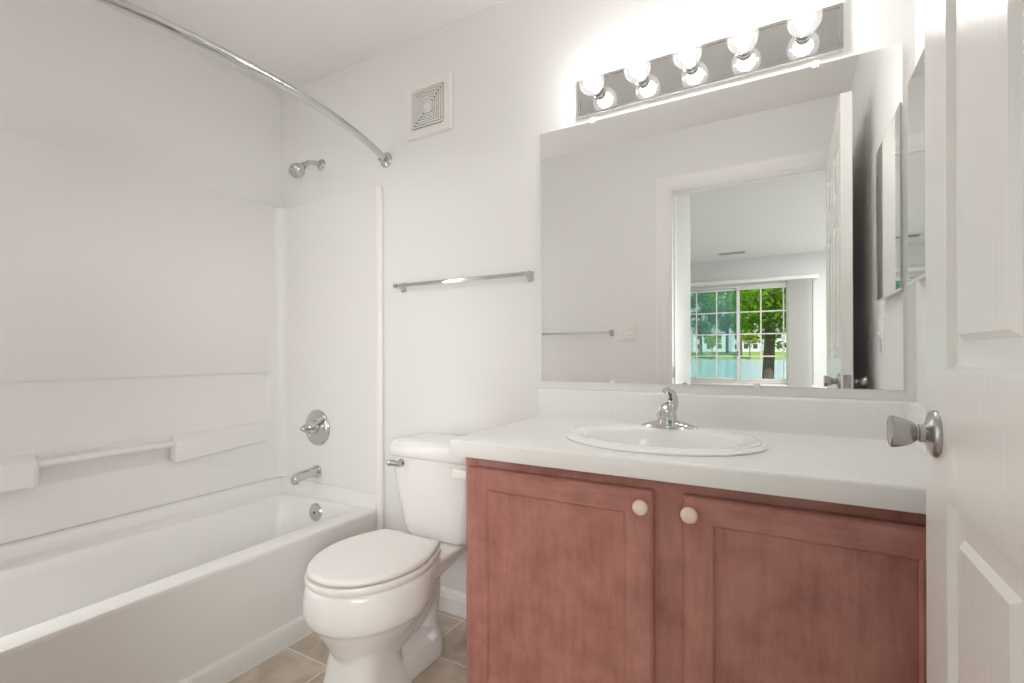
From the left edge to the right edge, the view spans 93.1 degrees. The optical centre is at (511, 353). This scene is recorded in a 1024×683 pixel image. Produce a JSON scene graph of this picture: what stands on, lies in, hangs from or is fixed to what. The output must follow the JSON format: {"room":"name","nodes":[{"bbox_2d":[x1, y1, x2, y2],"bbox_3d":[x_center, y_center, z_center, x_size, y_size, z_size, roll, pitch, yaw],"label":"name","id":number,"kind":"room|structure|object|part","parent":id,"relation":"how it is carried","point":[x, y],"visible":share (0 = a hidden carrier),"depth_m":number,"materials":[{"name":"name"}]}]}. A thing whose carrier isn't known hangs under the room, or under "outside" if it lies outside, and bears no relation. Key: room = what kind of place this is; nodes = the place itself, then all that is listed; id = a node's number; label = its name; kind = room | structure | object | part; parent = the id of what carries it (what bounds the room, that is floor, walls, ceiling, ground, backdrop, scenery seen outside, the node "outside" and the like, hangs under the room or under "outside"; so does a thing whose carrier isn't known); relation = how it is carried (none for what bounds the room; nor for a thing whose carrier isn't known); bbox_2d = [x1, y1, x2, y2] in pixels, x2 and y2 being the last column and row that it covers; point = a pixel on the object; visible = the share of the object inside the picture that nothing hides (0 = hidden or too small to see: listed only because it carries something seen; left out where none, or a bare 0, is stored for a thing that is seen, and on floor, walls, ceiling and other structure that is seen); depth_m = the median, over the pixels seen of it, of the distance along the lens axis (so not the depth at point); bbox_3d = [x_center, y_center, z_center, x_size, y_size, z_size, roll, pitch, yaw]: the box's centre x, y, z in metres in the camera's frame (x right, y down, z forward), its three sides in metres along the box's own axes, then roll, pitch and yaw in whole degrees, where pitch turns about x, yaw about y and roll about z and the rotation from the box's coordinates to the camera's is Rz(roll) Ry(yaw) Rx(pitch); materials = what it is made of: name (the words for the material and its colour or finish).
{"room":"bathroom","nodes":[
{"label":"bathroom","id":0,"kind":"room"},
{"bbox_2d":[0,0,280,207],"bbox_3d":[-1.651,-0.145,1.883,0.100,2.440,1.599,0,0,30],"label":"wall","id":1,"kind":"structure","parent":0,"point":[88,77],"depth_m":1.98,"materials":[{"name":"white paint"}]},
{"bbox_2d":[0,130,383,543],"bbox_3d":[-1.261,0.160,1.729,0.728,1.826,1.483,0,0,30],"label":"tub surround","id":2,"kind":"object","parent":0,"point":[164,340],"visible":0.95,"depth_m":2.06,"materials":[{"name":"white plastic"}]},
{"bbox_2d":[290,465,321,484],"bbox_3d":[-0.996,0.584,2.336,0.060,0.067,0.140,0,0,30],"label":"tub spout","id":3,"kind":"object","parent":2,"relation":"attached to","point":[315,471],"visible":1,"depth_m":2.32,"materials":[{"name":"silver metal"}]},
{"bbox_2d":[300,410,329,445],"bbox_3d":[-0.984,0.365,2.353,0.178,0.178,0.098,0,0,30],"label":"shower valve","id":4,"kind":"object","parent":2,"relation":"attached to","point":[316,427],"visible":1,"depth_m":2.36,"materials":[{"name":"silver metal"}]},
{"bbox_3d":[-0.987,0.360,2.346,0.066,0.066,0.084,0,0,30],"label":"valve handle","id":5,"kind":"part","parent":4,"relation":"part of","materials":[{"name":"silver metal"}]},
{"bbox_3d":[-0.944,0.334,2.346,0.064,0.059,0.021,0,0,30],"label":"lever","id":6,"kind":"part","parent":4,"relation":"part of","materials":[{"name":"silver metal"}]},
{"bbox_3d":[-0.922,-0.059,2.355,0.702,1.388,0.058,0,0,30],"label":"panel","id":7,"kind":"part","parent":2,"relation":"part of","materials":[{"name":"white plastic"}]},
{"bbox_3d":[-0.597,0.157,2.191,0.028,1.826,0.024,0,0,30],"label":"edge trim","id":8,"kind":"part","parent":2,"relation":"part of","materials":[{"name":"white plastic"}]},
{"bbox_2d":[105,0,503,93],"bbox_3d":[-0.453,-1.419,1.259,2.809,0.100,1.699,0,0,30],"label":"ceiling","id":9,"kind":"structure","parent":0,"point":[299,42],"depth_m":2.02,"materials":[{"name":"white paint"}]},
{"bbox_2d":[226,610,466,682],"bbox_3d":[-0.444,1.131,1.259,2.809,0.120,1.699,0,0,30],"label":"floor","id":10,"kind":"structure","parent":0,"point":[305,659],"depth_m":1.68,"materials":[{"name":"tile"}]},
{"bbox_2d":[0,476,376,682],"bbox_3d":[-1.265,0.855,1.726,0.720,0.437,1.471,0,0,30],"label":"bathtub","id":11,"kind":"object","parent":10,"relation":"on","point":[207,588],"visible":0.88,"depth_m":1.68,"materials":[{"name":"white ceramic"}]},
{"bbox_3d":[-0.941,0.759,2.320,0.086,0.086,0.017,0,0,30],"label":"overflow plate","id":12,"kind":"part","parent":11,"relation":"part of","materials":[{"name":"silver metal"}]},
{"bbox_2d":[302,432,465,682],"bbox_3d":[-0.377,0.699,1.669,0.402,0.743,0.690,0,0,30],"label":"toilet","id":13,"kind":"object","parent":10,"relation":"on","point":[372,598],"visible":0.99,"depth_m":1.52,"materials":[{"name":"white ceramic"}]},
{"bbox_3d":[-0.457,0.674,1.550,0.364,0.020,0.396,0,0,30],"label":"seat","id":14,"kind":"part","parent":13,"relation":"part of","materials":[{"name":"white plastic"}]},
{"bbox_3d":[-0.454,0.649,1.556,0.354,0.022,0.395,0,0,30],"label":"lid","id":15,"kind":"part","parent":13,"relation":"part of","materials":[{"name":"white plastic"}]},
{"bbox_3d":[-0.394,0.878,1.660,0.379,0.384,0.657,0,0,30],"label":"bowl","id":16,"kind":"part","parent":13,"relation":"part of","materials":[{"name":"white ceramic"}]},
{"bbox_3d":[-0.445,0.416,1.848,0.063,0.030,0.043,0,0,30],"label":"flush handle","id":17,"kind":"part","parent":13,"relation":"part of","materials":[{"name":"silver metal"}]},
{"bbox_3d":[-0.262,0.360,1.874,0.402,0.066,0.218,0,0,30],"label":"tank lid","id":18,"kind":"part","parent":13,"relation":"part of","materials":[{"name":"white ceramic"}]},
{"bbox_3d":[-0.259,0.548,1.878,0.378,0.308,0.201,0,0,30],"label":"tank","id":19,"kind":"part","parent":13,"relation":"part of","materials":[{"name":"white ceramic"}]},
{"bbox_2d":[466,457,926,682],"bbox_3d":[0.453,0.672,1.287,1.071,0.792,0.563,0,0,30],"label":"vanity cabinet","id":20,"kind":"object","parent":10,"relation":"on","point":[572,576],"visible":0.82,"depth_m":1.07,"materials":[{"name":"brown wood"}]},
{"bbox_2d":[452,467,465,479],"bbox_3d":[-0.099,0.357,1.491,0.090,0.040,0.177,0,0,30],"label":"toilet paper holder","id":21,"kind":"object","parent":20,"relation":"attached to","point":[457,473],"visible":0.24,"depth_m":1.43,"materials":[{"name":"white plastic"}]},
{"bbox_3d":[0.097,0.629,1.204,0.381,0.534,0.005,0,0,30],"label":"door panel","id":22,"kind":"part","parent":20,"relation":"part of","materials":[{"name":"brown wood"}]},
{"bbox_3d":[0.100,0.629,1.209,0.501,0.644,0.019,0,0,30],"label":"cabinet door","id":23,"kind":"part","parent":20,"relation":"part of","materials":[{"name":"brown wood"}]},
{"bbox_3d":[0.285,0.341,1.075,0.036,0.036,0.031,0,0,30],"label":"door knob","id":24,"kind":"part","parent":20,"relation":"part of","materials":[{"name":"white ceramic"}]},
{"bbox_2d":[449,388,925,513],"bbox_3d":[0.441,0.202,1.296,1.097,0.147,0.557,0,0,30],"label":"countertop","id":25,"kind":"structure","parent":20,"relation":"on","point":[819,449],"depth_m":1.22,"materials":[{"name":"stone"}]},
{"bbox_2d":[565,423,767,456],"bbox_3d":[0.395,0.290,1.300,0.516,0.148,0.416,0,0,30],"label":"sink","id":26,"kind":"object","parent":25,"relation":"in","point":[625,437],"visible":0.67,"depth_m":1.35,"materials":[{"name":"white ceramic"}]},
{"bbox_2d":[641,387,697,429],"bbox_3d":[0.464,0.160,1.448,0.131,0.121,0.132,0,0,-18],"label":"faucet","id":27,"kind":"object","parent":25,"relation":"on","point":[666,414],"visible":1,"depth_m":1.42,"materials":[{"name":"silver metal"}]},
{"bbox_3d":[0.448,0.168,1.414,0.041,0.052,0.093,0,0,30],"label":"spout","id":28,"kind":"part","parent":27,"relation":"part of","materials":[{"name":"silver metal"}]},
{"bbox_3d":[0.474,0.137,1.446,0.032,0.076,0.072,0,0,34],"label":"lever","id":29,"kind":"part","parent":27,"relation":"part of","materials":[{"name":"silver metal"}]},
{"bbox_3d":[0.375,0.340,1.025,0.036,0.036,0.031,0,0,30],"label":"door knob","id":30,"kind":"part","parent":20,"relation":"part of","materials":[{"name":"white ceramic"}]},
{"bbox_3d":[0.575,0.627,0.940,0.463,0.644,0.019,0,0,30],"label":"cabinet door","id":31,"kind":"part","parent":20,"relation":"part of","materials":[{"name":"brown wood"}]},
{"bbox_3d":[0.572,0.627,0.935,0.343,0.534,0.005,0,0,30],"label":"door panel","id":32,"kind":"part","parent":20,"relation":"part of","materials":[{"name":"brown wood"}]},
{"bbox_2d":[281,0,915,593],"bbox_3d":[-0.054,-0.151,1.955,2.809,2.440,0.100,0,0,30],"label":"wall","id":33,"kind":"structure","parent":0,"point":[460,358],"depth_m":1.93,"materials":[{"name":"white paint"}]},
{"bbox_2d":[96,0,391,167],"bbox_3d":[-0.874,-0.871,1.509,0.200,0.068,1.486,0,0,30],"label":"shower rod","id":34,"kind":"object","parent":33,"relation":"attached to","point":[385,159],"visible":1,"depth_m":1.43,"materials":[{"name":"silver metal"}]},
{"bbox_2d":[288,159,324,178],"bbox_3d":[-0.990,-0.894,2.328,0.071,0.136,0.172,0,0,30],"label":"showerhead","id":35,"kind":"object","parent":33,"relation":"attached to","point":[296,170],"visible":1,"depth_m":2.28,"materials":[{"name":"silver metal"}]},
{"bbox_3d":[-0.968,-0.918,2.353,0.021,0.051,0.106,0,0,30],"label":"shower arm","id":36,"kind":"part","parent":35,"relation":"part of","materials":[{"name":"silver metal"}]},
{"bbox_2d":[406,72,452,141],"bbox_3d":[-0.354,-1.043,2.054,0.242,0.235,0.019,0,0,30],"label":"exhaust fan","id":37,"kind":"object","parent":33,"relation":"attached to","point":[429,103],"visible":1,"depth_m":2.04,"materials":[{"name":"white plastic"}]},
{"bbox_2d":[439,586,466,618],"bbox_3d":[-0.227,1.024,1.990,0.804,0.092,0.014,0,0,30],"label":"baseboard","id":38,"kind":"structure","parent":33,"relation":"attached to","point":[451,601],"depth_m":1.99,"materials":[{"name":"white paint"}]},
{"bbox_2d":[393,270,533,292],"bbox_3d":[-0.218,-0.291,1.952,0.653,0.042,0.065,0,0,30],"label":"towel bar","id":39,"kind":"object","parent":33,"relation":"attached to","point":[529,274],"visible":1,"depth_m":1.89,"materials":[{"name":"silver metal"}]},
{"bbox_3d":[-0.491,-0.290,2.107,0.026,0.042,0.065,0,0,30],"label":"post","id":40,"kind":"part","parent":39,"relation":"part of","materials":[{"name":"silver metal"}]},
{"bbox_3d":[0.055,-0.292,1.798,0.026,0.042,0.065,0,0,30],"label":"post","id":41,"kind":"part","parent":39,"relation":"part of","materials":[{"name":"silver metal"}]},
{"bbox_2d":[578,2,843,118],"bbox_3d":[0.548,-0.901,1.481,0.780,0.126,0.125,0,0,30],"label":"vanity light","id":42,"kind":"object","parent":33,"relation":"attached to","point":[811,34],"visible":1,"depth_m":1.48,"materials":[{"name":"silver metal"}]},
{"bbox_2d":[591,82,604,97],"bbox_3d":[0.293,-0.907,1.666,0.048,0.048,0.028,0,0,30],"label":"socket","id":43,"kind":"object","parent":42,"relation":"attached to","point":[599,92],"depth_m":1.66,"materials":[{"name":"white glass"}]},
{"bbox_2d":[635,70,649,85],"bbox_3d":[0.425,-0.907,1.591,0.048,0.048,0.028,0,0,30],"label":"socket","id":44,"kind":"object","parent":42,"relation":"attached to","point":[643,80],"depth_m":1.59,"materials":[{"name":"white glass"}]},
{"bbox_2d":[683,57,698,72],"bbox_3d":[0.557,-0.908,1.516,0.048,0.048,0.028,0,0,30],"label":"socket","id":45,"kind":"object","parent":42,"relation":"attached to","point":[693,66],"depth_m":1.51,"materials":[{"name":"white glass"}]},
{"bbox_2d":[736,41,752,58],"bbox_3d":[0.690,-0.908,1.441,0.048,0.048,0.028,0,0,30],"label":"socket","id":46,"kind":"object","parent":42,"relation":"attached to","point":[746,52],"depth_m":1.44,"materials":[{"name":"white glass"}]},
{"bbox_2d":[794,25,813,41],"bbox_3d":[0.822,-0.909,1.366,0.048,0.048,0.028,0,0,30],"label":"socket","id":47,"kind":"object","parent":42,"relation":"attached to","point":[807,35],"depth_m":1.37,"materials":[{"name":"white glass"}]},
{"bbox_2d":[541,43,903,389],"bbox_3d":[0.570,-0.359,1.538,1.058,0.934,0.009,0,0,30],"label":"vanity mirror","id":48,"kind":"object","parent":33,"relation":"attached to","point":[750,233],"visible":1,"depth_m":1.47,"materials":[{"name":"silver mirror"}]},
{"bbox_2d":[539,388,910,439],"bbox_3d":[0.577,0.179,1.526,1.088,0.103,0.022,0,0,30],"label":"backsplash","id":49,"kind":"structure","parent":33,"relation":"attached to","point":[866,419],"depth_m":1.45,"materials":[{"name":"stone"}]},
{"bbox_2d":[915,0,925,404],"bbox_3d":[0.705,-0.153,0.548,0.100,2.440,1.599,0,0,30],"label":"wall","id":50,"kind":"structure","parent":0,"point":[919,4],"depth_m":1.23,"materials":[{"name":"white paint"}]},
{"bbox_2d":[907,47,924,284],"bbox_3d":[0.916,-0.428,1.051,0.028,0.510,0.402,0,0,30],"label":"medicine cabinet","id":51,"kind":"object","parent":50,"relation":"attached to","point":[916,85],"visible":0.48,"depth_m":1.15,"materials":[{"name":"white metal"}]},
{"bbox_2d":[886,0,1023,682],"bbox_3d":[0.449,0.021,0.383,0.142,2.068,0.826,0,0,30],"label":"door","id":52,"kind":"structure","parent":50,"relation":"in","point":[972,431],"depth_m":0.56,"materials":[{"name":"white paint"}]},
{"bbox_3d":[0.579,0.114,0.701,0.054,0.067,0.067,0,0,30],"label":"knob","id":53,"kind":"part","parent":52,"relation":"part of","materials":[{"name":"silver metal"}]}
]}

